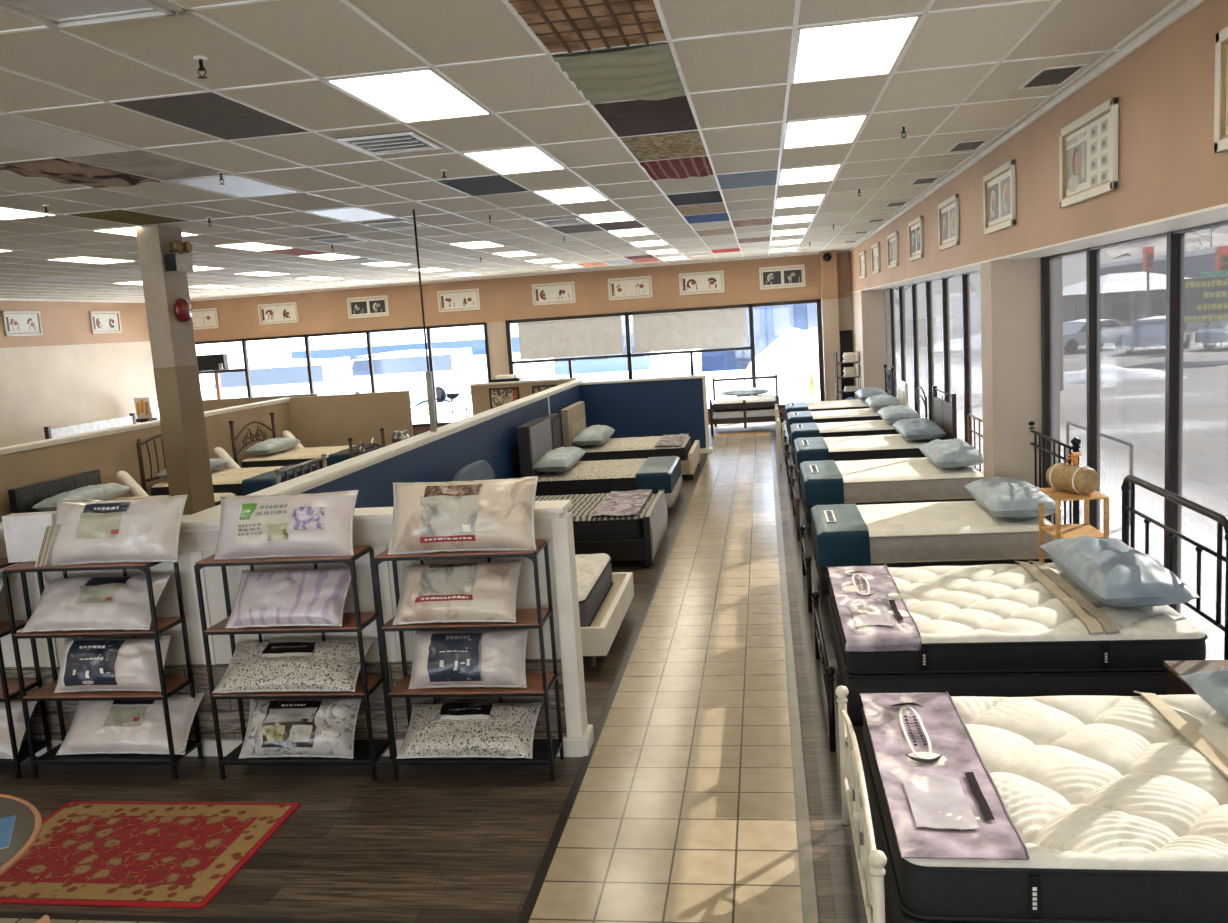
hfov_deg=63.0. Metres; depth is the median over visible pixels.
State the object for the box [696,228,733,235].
tile
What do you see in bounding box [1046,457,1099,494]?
bag
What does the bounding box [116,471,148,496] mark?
bolster
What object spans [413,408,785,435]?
baseboard
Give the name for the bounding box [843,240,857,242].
ceiling vent
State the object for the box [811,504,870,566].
protector
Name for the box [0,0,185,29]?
recessed troffer
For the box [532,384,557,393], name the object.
framed art
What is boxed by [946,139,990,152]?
ceiling vent
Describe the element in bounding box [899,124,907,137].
sprinkler
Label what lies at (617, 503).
cloth
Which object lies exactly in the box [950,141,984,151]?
grille
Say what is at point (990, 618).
mattress
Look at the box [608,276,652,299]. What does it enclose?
framed print
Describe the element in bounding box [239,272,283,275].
diffuser
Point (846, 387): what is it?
folded towel
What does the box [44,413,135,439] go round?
bed
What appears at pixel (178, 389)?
column
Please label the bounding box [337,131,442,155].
ceiling vent
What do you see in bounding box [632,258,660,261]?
tile
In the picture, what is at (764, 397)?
mattress
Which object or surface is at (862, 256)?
framed print
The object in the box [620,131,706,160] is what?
tile
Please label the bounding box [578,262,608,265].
tile
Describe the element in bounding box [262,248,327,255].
tile
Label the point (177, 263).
emergency light
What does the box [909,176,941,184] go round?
ceiling vent
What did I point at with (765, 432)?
trim
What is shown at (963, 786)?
protector
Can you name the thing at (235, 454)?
bed
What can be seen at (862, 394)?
bed pillow
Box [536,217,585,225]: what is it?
ceiling vent
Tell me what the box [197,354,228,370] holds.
box
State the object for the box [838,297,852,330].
wall
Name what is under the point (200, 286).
recessed light
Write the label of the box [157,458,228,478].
bed pillow
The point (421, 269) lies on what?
diffuser
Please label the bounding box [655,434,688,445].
cloth
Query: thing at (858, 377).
shelf
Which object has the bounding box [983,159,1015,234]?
framed print
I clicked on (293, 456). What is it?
mattress
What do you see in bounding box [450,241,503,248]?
recessed light
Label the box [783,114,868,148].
recessed light
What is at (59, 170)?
tile
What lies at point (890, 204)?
grille
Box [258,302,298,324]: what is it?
framed print
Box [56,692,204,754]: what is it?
pillow
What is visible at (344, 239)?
ceiling vent
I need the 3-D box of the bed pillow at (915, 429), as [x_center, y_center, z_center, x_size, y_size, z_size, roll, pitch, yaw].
[4.331,-0.467,14.272,0.560,0.302,1.340,-3,8,9]
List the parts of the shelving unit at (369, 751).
leg, leg, shelf rail, shelf rail, shelf rail, shelf rail, leg, leg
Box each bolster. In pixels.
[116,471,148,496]
[214,447,239,468]
[282,430,303,447]
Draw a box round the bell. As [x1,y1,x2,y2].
[175,298,191,321]
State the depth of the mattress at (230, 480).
15.19 m
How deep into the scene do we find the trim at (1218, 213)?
6.67 m
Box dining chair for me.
[35,915,49,922]
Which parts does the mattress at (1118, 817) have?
binding strip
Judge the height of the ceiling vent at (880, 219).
0.010 m
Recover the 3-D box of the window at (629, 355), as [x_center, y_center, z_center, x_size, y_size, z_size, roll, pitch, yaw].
[1.210,-2.476,25.011,7.840,2.590,0.130,-3,8,9]
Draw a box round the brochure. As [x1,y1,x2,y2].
[0,815,15,848]
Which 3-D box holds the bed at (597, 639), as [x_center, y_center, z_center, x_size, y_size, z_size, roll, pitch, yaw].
[-0.957,1.059,8.470,2.030,0.950,1.660,-3,8,9]
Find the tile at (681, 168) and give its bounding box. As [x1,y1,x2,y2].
[640,156,713,179]
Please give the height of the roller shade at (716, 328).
0.938 m
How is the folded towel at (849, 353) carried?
on the folded towel at (844, 356)
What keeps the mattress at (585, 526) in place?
on the bed at (644, 548)
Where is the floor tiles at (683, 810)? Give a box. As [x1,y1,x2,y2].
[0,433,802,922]
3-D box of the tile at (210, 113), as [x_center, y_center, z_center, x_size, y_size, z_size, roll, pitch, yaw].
[-2.345,-2.043,5.965,0.586,0.004,1.195,-3,8,9]
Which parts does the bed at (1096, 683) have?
footboard post, footboard post, rail, headboard, cross rail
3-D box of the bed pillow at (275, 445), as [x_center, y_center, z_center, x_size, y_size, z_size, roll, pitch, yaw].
[-6.257,-0.287,18.454,0.460,0.274,1.290,-3,8,9]
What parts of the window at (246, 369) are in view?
wood post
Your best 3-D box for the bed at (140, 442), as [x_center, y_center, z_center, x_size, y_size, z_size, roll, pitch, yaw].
[-5.911,0.159,15.761,2.250,1.398,1.696,-3,8,9]
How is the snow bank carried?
on the ground
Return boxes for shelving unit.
[0,558,51,778]
[2,561,202,779]
[194,545,392,779]
[373,540,563,780]
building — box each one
[554,315,663,374]
[701,303,816,371]
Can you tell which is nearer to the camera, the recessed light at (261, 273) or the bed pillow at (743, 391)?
the recessed light at (261, 273)
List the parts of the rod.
rod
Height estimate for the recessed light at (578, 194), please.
0.012 m
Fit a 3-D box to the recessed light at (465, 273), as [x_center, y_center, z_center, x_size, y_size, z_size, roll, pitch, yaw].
[-3.486,-4.340,23.232,0.586,0.012,1.195,-3,8,9]
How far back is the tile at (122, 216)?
9.97 m
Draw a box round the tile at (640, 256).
[624,255,655,259]
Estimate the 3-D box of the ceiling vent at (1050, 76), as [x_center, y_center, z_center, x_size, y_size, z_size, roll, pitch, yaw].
[2.775,-2.434,6.351,0.280,0.010,0.560,-3,8,9]
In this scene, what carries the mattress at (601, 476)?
on the bed at (534, 437)
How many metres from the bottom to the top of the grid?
0.017 m
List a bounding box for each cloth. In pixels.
[591,490,651,515]
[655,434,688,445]
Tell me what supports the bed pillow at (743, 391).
on the mattress at (764, 397)
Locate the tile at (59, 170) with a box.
[0,158,159,188]
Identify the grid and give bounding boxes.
[0,0,1180,300]
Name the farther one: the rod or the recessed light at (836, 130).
the rod
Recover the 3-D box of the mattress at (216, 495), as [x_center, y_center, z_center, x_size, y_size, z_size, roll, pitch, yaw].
[-6.298,0.699,13.216,2.046,0.259,1.666,-3,8,9]
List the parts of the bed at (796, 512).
footboard post, footboard post, headboard post, cross rail, cross rail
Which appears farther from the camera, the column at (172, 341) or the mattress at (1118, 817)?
the column at (172, 341)
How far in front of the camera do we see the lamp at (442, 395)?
22.60 m
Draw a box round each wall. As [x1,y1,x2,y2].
[0,301,159,446]
[0,539,560,666]
[190,252,850,399]
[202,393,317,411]
[288,390,413,447]
[470,380,571,414]
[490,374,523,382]
[580,378,705,447]
[819,250,837,299]
[821,298,841,400]
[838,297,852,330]
[850,0,1227,487]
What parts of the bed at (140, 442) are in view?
headboard post, rail, rail, footboard post, footboard rail, footboard post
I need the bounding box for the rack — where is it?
[834,351,860,399]
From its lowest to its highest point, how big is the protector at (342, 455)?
0.294 m
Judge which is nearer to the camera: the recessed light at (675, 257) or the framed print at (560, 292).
the recessed light at (675, 257)
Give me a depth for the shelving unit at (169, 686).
6.24 m
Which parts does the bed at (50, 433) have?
headboard post, headboard post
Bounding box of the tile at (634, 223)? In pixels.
[595,220,644,229]
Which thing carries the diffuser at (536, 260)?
attached to the recessed light at (549, 260)
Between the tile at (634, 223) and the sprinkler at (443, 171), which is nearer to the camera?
the sprinkler at (443, 171)
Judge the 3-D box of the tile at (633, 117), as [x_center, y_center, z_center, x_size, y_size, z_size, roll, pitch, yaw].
[0.239,-2.329,6.786,0.586,0.004,1.195,-3,8,9]
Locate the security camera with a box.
[823,253,831,261]
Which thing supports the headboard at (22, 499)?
on the floor
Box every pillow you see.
[0,576,3,590]
[0,699,36,758]
[20,574,171,632]
[33,483,130,511]
[49,495,187,564]
[54,635,171,692]
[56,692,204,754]
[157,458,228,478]
[212,640,373,692]
[214,490,357,559]
[224,567,355,628]
[238,698,361,758]
[246,437,299,454]
[387,476,538,554]
[392,560,522,624]
[396,702,541,758]
[408,629,528,688]
[533,447,585,472]
[572,425,614,446]
[721,388,768,395]
[855,387,887,401]
[865,394,901,410]
[877,405,920,423]
[892,418,946,440]
[918,438,982,467]
[964,476,1061,519]
[1039,535,1199,607]
[1179,670,1227,720]
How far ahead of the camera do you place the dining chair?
3.12 m
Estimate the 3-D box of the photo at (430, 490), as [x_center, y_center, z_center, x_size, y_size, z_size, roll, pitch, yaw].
[-0.927,0.169,5.761,0.347,0.059,0.078,-3,8,9]
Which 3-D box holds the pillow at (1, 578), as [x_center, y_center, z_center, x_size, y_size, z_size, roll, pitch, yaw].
[-4.284,0.923,6.418,0.746,0.316,0.290,-3,8,9]
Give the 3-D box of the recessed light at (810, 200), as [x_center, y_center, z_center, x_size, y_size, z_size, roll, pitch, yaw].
[2.325,-3.260,12.568,0.586,0.012,1.195,-3,8,9]
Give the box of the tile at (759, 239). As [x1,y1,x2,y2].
[738,237,769,242]
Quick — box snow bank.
[743,327,818,376]
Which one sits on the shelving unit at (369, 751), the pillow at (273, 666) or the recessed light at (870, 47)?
the pillow at (273, 666)
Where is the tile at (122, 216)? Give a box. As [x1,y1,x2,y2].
[67,210,186,224]
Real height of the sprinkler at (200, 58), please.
0.095 m
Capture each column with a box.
[136,225,197,367]
[153,365,214,514]
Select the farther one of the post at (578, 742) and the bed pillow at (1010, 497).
the bed pillow at (1010, 497)
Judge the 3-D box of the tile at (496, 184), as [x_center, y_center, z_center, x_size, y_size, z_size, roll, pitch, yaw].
[-1.214,-2.599,9.452,0.586,0.004,1.195,-3,8,9]
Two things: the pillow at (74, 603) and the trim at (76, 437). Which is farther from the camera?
the trim at (76, 437)
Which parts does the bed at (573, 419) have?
headboard, inset panel, rail, footboard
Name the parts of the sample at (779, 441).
post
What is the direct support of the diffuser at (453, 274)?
attached to the recessed light at (465, 273)
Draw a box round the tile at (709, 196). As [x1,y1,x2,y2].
[666,191,722,205]
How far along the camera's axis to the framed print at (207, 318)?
26.55 m
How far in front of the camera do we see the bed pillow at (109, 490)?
13.15 m
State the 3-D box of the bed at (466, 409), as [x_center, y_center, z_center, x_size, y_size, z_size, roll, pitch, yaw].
[-4.128,-0.888,23.362,1.540,1.165,0.040,-3,8,9]
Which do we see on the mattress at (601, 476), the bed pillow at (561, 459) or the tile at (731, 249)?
the bed pillow at (561, 459)
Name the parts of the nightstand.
drawer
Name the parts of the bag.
handle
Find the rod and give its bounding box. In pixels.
[413,209,436,431]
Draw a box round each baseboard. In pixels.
[26,738,559,755]
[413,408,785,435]
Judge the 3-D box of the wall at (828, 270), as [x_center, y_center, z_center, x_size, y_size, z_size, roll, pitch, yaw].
[5.128,-4.450,23.945,0.384,1.126,0.352,-3,8,9]
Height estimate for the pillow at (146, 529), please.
0.381 m
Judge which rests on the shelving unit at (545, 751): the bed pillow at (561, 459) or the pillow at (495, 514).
the pillow at (495, 514)
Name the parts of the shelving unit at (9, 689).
shelf rail, leg, leg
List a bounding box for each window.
[195,322,490,426]
[505,299,824,411]
[882,270,983,472]
[1041,220,1227,659]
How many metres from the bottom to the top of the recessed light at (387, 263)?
0.012 m
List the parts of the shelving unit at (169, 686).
leg, leg, shelf rail, shelf rail, shelf rail, shelf rail, leg, leg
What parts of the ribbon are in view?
stem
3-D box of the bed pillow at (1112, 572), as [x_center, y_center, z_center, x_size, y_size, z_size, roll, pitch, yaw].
[3.166,0.686,6.391,0.520,0.311,1.350,-3,8,9]
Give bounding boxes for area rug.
[0,801,299,907]
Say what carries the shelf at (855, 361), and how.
attached to the rack
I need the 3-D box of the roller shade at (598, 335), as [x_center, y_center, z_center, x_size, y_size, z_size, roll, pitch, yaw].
[-1.096,-3.094,25.150,2.640,0.938,0.062,-3,8,9]
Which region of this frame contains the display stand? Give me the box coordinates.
[133,397,157,422]
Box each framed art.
[489,387,519,408]
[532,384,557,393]
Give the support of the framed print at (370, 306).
attached to the wall at (510, 298)
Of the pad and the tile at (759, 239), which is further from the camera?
the tile at (759, 239)
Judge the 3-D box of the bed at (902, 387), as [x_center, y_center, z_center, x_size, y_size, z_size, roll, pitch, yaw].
[4.238,-0.819,18.596,2.232,1.220,1.154,-3,8,9]
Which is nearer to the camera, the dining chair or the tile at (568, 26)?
the dining chair
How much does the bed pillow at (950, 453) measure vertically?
0.279 m
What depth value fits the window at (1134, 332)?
6.91 m
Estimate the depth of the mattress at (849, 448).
13.80 m
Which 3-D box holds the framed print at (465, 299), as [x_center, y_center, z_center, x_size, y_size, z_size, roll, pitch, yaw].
[-3.946,-4.093,25.485,1.090,0.530,0.033,-3,8,9]
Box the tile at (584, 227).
[551,224,603,233]
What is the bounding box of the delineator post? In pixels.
[809,373,814,401]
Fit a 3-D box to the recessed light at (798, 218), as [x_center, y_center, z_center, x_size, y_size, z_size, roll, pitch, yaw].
[2.678,-3.612,14.955,0.586,0.012,1.195,-3,8,9]
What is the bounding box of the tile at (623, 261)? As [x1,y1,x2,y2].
[605,260,634,263]
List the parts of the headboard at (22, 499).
tufted panel, tufted panel, tufted panel, tufted panel, tufted panel, tufted panel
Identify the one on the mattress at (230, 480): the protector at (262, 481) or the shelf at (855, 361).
the protector at (262, 481)
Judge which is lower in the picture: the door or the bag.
the bag
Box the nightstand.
[1163,660,1227,694]
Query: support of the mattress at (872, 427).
on the bed at (916, 397)
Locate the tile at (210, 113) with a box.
[114,92,308,139]
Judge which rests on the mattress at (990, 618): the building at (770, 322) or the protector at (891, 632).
the protector at (891, 632)
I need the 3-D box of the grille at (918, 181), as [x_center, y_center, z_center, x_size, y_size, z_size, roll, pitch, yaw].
[3.510,-3.168,11.324,0.240,0.010,0.520,-3,8,9]
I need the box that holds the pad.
[2,511,56,562]
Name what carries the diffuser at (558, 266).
attached to the recessed light at (570, 265)
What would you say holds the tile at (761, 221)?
attached to the ceiling
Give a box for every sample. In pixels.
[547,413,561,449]
[775,404,778,448]
[776,414,782,465]
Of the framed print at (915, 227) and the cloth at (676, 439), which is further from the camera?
the cloth at (676, 439)
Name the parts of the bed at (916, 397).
footboard post, footboard post, headboard post, curved rail, curved rail, headboard post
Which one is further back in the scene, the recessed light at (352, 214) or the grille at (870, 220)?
the grille at (870, 220)
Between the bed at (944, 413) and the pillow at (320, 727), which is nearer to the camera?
the pillow at (320, 727)
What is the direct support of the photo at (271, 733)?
attached to the pillow at (320, 727)
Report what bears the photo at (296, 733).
attached to the pillow at (320, 727)
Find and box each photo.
[264,726,284,741]
[267,523,287,540]
[288,725,311,741]
[424,484,482,496]
[429,563,477,567]
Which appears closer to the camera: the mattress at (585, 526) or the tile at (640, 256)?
the mattress at (585, 526)
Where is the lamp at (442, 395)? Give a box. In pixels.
[440,388,453,421]
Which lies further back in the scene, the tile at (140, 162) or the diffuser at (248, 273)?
the diffuser at (248, 273)
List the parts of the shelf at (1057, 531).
leg, leg, shelf, shelf, leg, leg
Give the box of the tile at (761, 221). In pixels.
[732,217,771,226]
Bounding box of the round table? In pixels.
[0,794,41,875]
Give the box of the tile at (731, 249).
[711,248,739,252]
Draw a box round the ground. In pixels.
[199,349,819,423]
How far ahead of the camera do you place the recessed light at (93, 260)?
14.03 m
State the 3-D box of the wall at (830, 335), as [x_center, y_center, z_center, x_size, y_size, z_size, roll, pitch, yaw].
[5.230,-3.049,24.189,0.380,3.976,0.450,-3,8,9]
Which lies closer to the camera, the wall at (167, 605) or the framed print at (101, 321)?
the wall at (167, 605)
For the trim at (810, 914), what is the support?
on the floor
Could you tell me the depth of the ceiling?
6.72 m
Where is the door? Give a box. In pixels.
[839,330,854,399]
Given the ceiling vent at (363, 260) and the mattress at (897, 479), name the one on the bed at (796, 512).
the mattress at (897, 479)
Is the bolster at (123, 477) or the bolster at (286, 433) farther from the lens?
the bolster at (286, 433)
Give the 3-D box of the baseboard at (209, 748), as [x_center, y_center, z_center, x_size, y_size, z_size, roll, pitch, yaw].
[-7.021,2.062,7.213,13.750,0.110,0.045,-3,8,9]
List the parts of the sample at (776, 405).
post, post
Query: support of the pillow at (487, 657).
on the shelving unit at (545, 751)
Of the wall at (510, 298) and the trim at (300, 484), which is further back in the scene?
the wall at (510, 298)
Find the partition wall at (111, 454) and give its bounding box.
[0,402,291,521]
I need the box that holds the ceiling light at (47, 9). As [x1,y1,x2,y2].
[14,0,149,18]
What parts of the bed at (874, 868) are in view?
footboard post, footboard post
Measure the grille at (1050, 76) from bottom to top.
0.010 m
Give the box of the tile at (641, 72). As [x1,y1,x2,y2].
[552,42,684,104]
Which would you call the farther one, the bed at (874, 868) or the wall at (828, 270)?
the wall at (828, 270)
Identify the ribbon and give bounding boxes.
[1067,452,1081,463]
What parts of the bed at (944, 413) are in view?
footboard post, footboard post, headboard panel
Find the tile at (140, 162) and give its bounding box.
[66,150,229,179]
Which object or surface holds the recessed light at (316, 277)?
in the ceiling
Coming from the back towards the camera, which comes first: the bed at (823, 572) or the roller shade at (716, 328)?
the roller shade at (716, 328)
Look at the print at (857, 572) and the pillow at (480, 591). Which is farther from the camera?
the print at (857, 572)
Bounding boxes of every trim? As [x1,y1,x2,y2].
[0,0,1204,302]
[0,397,289,454]
[0,435,714,922]
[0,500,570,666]
[192,380,583,514]
[469,378,576,385]
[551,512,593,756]
[580,375,712,453]
[715,431,769,435]
[770,432,818,922]
[851,203,1227,292]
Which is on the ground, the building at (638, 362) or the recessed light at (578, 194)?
the building at (638, 362)
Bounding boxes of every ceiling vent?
[310,236,367,243]
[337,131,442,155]
[338,258,381,262]
[362,220,423,229]
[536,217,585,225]
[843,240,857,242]
[853,230,870,233]
[866,218,886,222]
[884,201,909,206]
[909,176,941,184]
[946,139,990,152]
[1018,63,1088,89]
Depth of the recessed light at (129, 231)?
11.01 m
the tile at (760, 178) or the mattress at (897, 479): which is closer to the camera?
the tile at (760, 178)
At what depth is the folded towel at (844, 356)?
22.76 m
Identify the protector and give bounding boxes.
[242,464,321,495]
[328,443,379,465]
[635,456,680,493]
[785,401,807,417]
[787,411,812,429]
[790,422,819,444]
[794,437,828,465]
[799,460,843,505]
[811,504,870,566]
[827,564,921,651]
[860,692,1029,859]
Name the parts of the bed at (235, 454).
headboard post, arch rail, headboard post, footboard post, footboard rail, footboard post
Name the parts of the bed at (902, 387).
footboard post, footboard post, headboard panel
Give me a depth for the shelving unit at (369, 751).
6.03 m
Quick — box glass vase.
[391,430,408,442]
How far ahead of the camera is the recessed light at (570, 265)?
22.83 m
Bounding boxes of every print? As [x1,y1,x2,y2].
[2,311,42,335]
[89,311,121,333]
[192,308,218,329]
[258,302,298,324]
[290,506,325,529]
[347,295,388,318]
[437,288,479,311]
[532,281,575,305]
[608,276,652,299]
[679,270,724,294]
[759,264,805,289]
[847,571,866,573]
[859,251,865,278]
[871,242,879,274]
[887,231,898,268]
[890,702,922,706]
[905,754,941,762]
[908,216,923,260]
[938,194,958,250]
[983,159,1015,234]
[1059,97,1117,207]
[1214,26,1227,152]
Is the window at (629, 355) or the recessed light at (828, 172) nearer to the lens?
the recessed light at (828, 172)
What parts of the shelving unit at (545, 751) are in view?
leg, leg, shelf rail, shelf rail, shelf rail, shelf rail, leg, leg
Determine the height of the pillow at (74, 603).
0.301 m
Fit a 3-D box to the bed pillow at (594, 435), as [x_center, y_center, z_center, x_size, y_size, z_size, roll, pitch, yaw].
[-0.336,-0.449,17.299,0.520,0.319,1.500,-3,8,9]
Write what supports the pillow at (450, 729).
on the shelving unit at (545, 751)
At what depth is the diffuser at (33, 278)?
16.81 m
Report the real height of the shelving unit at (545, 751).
1.370 m
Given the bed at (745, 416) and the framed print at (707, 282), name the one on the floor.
the bed at (745, 416)
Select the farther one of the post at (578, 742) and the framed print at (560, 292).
the framed print at (560, 292)
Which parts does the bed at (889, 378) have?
headboard post, headboard post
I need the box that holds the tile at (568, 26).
[508,0,666,52]
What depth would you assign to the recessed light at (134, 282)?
18.90 m
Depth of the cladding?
6.45 m
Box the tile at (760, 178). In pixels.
[717,170,776,189]
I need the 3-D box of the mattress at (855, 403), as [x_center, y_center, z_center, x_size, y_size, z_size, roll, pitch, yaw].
[4.536,-1.063,20.554,1.996,0.282,1.356,-3,8,9]
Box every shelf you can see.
[838,361,858,363]
[838,376,859,378]
[1039,488,1108,562]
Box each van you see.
[202,357,354,399]
[351,347,475,402]
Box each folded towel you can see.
[843,352,854,354]
[843,355,854,357]
[843,374,855,376]
[844,367,855,369]
[845,386,855,388]
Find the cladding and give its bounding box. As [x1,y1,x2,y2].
[0,659,566,739]
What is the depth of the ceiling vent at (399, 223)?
12.02 m
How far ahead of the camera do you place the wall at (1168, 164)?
7.82 m
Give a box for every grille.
[869,219,883,221]
[886,202,905,206]
[912,178,936,184]
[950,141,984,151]
[1025,66,1081,87]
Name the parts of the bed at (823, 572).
footboard post, footboard post, rail, headboard post, cross rail, cross rail, headboard post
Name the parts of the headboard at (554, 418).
panel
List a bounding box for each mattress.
[115,493,236,505]
[150,466,283,495]
[241,445,355,467]
[535,458,646,495]
[535,492,656,539]
[575,553,612,626]
[579,436,690,460]
[713,394,776,411]
[786,399,869,419]
[788,408,882,432]
[791,420,899,447]
[795,434,930,469]
[828,561,1207,673]
[835,457,983,503]
[856,501,1054,563]
[861,691,1227,922]
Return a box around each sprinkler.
[42,205,49,215]
[193,55,207,78]
[216,172,224,184]
[440,170,447,181]
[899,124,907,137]
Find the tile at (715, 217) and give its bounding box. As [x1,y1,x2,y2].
[683,213,728,223]
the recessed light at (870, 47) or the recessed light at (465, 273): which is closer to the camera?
the recessed light at (870, 47)
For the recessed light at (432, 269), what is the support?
in the ceiling
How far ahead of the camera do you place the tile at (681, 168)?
9.11 m
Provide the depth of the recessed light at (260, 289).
23.90 m
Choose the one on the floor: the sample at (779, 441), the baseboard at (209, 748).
the sample at (779, 441)
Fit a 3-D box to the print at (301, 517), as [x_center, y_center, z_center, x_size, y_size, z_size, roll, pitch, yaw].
[-1.787,0.332,5.868,0.213,0.136,0.075,-3,8,4]
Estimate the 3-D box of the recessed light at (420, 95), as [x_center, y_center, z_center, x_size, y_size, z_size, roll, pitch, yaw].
[-1.141,-2.094,5.779,0.586,0.012,1.195,-3,8,9]
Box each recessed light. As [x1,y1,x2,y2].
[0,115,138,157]
[0,206,56,219]
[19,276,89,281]
[46,256,134,263]
[90,226,199,236]
[110,281,142,284]
[167,175,301,198]
[188,285,238,287]
[193,266,225,270]
[213,242,292,250]
[234,271,286,275]
[243,288,284,290]
[293,276,342,279]
[298,253,361,259]
[305,207,396,221]
[324,68,491,122]
[346,280,381,283]
[361,261,412,266]
[407,267,448,271]
[444,272,482,275]
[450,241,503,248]
[461,146,565,174]
[491,251,537,256]
[523,258,563,263]
[533,186,607,204]
[549,264,582,268]
[577,211,634,223]
[608,228,653,236]
[628,240,668,246]
[645,249,679,254]
[658,256,687,260]
[770,247,797,252]
[771,239,801,245]
[772,228,807,236]
[773,214,814,224]
[775,194,825,208]
[778,164,841,185]
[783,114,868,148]
[791,15,921,83]
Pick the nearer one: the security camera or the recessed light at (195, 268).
the recessed light at (195, 268)
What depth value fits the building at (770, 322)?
50.95 m
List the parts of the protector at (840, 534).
printed panel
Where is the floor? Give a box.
[0,419,891,922]
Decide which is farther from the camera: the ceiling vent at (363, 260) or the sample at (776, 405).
the sample at (776, 405)
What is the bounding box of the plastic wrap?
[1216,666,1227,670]
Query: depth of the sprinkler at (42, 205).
8.84 m
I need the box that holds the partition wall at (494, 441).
[299,385,580,507]
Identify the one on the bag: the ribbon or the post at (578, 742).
the ribbon
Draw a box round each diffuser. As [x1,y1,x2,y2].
[24,277,85,280]
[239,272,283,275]
[296,277,339,279]
[349,280,377,282]
[411,268,445,271]
[447,273,479,275]
[527,259,560,262]
[551,265,581,267]
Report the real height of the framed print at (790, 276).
0.530 m
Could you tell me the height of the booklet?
0.240 m
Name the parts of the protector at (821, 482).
printed panel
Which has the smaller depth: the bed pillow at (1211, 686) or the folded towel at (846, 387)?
the bed pillow at (1211, 686)
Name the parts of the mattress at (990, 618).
binding strip, binding strip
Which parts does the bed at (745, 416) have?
footboard post, headboard post, footboard rail, footboard rail, headboard frame, post, headboard post, footboard post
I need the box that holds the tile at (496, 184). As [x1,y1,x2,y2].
[438,175,527,195]
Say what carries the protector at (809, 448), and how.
on the mattress at (849, 448)
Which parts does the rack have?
post, post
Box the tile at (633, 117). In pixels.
[593,95,697,136]
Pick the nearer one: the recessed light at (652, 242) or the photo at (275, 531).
the photo at (275, 531)
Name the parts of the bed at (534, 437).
headboard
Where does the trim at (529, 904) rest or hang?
on the floor
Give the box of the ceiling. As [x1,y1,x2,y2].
[0,0,1186,300]
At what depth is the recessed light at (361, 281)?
23.61 m
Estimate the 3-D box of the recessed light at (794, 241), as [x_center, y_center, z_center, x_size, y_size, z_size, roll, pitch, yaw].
[3.383,-4.317,19.729,0.586,0.012,1.195,-3,8,9]
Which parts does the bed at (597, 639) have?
rail, leg, footboard, rail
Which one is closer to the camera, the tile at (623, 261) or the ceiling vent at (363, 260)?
the ceiling vent at (363, 260)
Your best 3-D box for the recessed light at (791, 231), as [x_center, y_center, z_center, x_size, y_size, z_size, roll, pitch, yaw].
[3.030,-3.965,17.342,0.586,0.012,1.195,-3,8,9]
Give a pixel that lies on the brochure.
(6, 823)
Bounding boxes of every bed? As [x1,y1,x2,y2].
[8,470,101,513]
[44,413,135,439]
[136,433,326,492]
[228,412,384,463]
[411,398,467,432]
[452,460,667,568]
[517,417,682,507]
[561,401,699,479]
[580,572,633,667]
[709,375,779,434]
[779,364,894,442]
[781,379,907,456]
[784,386,927,474]
[786,386,956,500]
[791,414,982,540]
[799,421,1080,612]
[811,475,1227,751]
[835,686,1027,922]
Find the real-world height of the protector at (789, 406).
0.223 m
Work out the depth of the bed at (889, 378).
20.28 m
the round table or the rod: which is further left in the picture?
the round table
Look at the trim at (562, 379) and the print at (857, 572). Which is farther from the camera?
the trim at (562, 379)
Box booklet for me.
[35,524,60,566]
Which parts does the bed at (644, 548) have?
headboard, rail, leg, corner post, footboard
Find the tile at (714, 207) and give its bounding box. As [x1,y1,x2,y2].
[676,203,726,215]
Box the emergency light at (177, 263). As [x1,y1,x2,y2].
[164,240,193,272]
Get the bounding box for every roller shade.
[517,316,623,359]
[632,307,746,352]
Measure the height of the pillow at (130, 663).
0.314 m
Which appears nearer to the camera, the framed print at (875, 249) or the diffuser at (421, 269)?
the framed print at (875, 249)
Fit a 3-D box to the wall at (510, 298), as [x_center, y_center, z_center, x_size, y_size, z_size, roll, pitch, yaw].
[-2.781,-2.718,25.671,18.720,3.976,0.262,-3,8,9]
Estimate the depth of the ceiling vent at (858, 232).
18.51 m

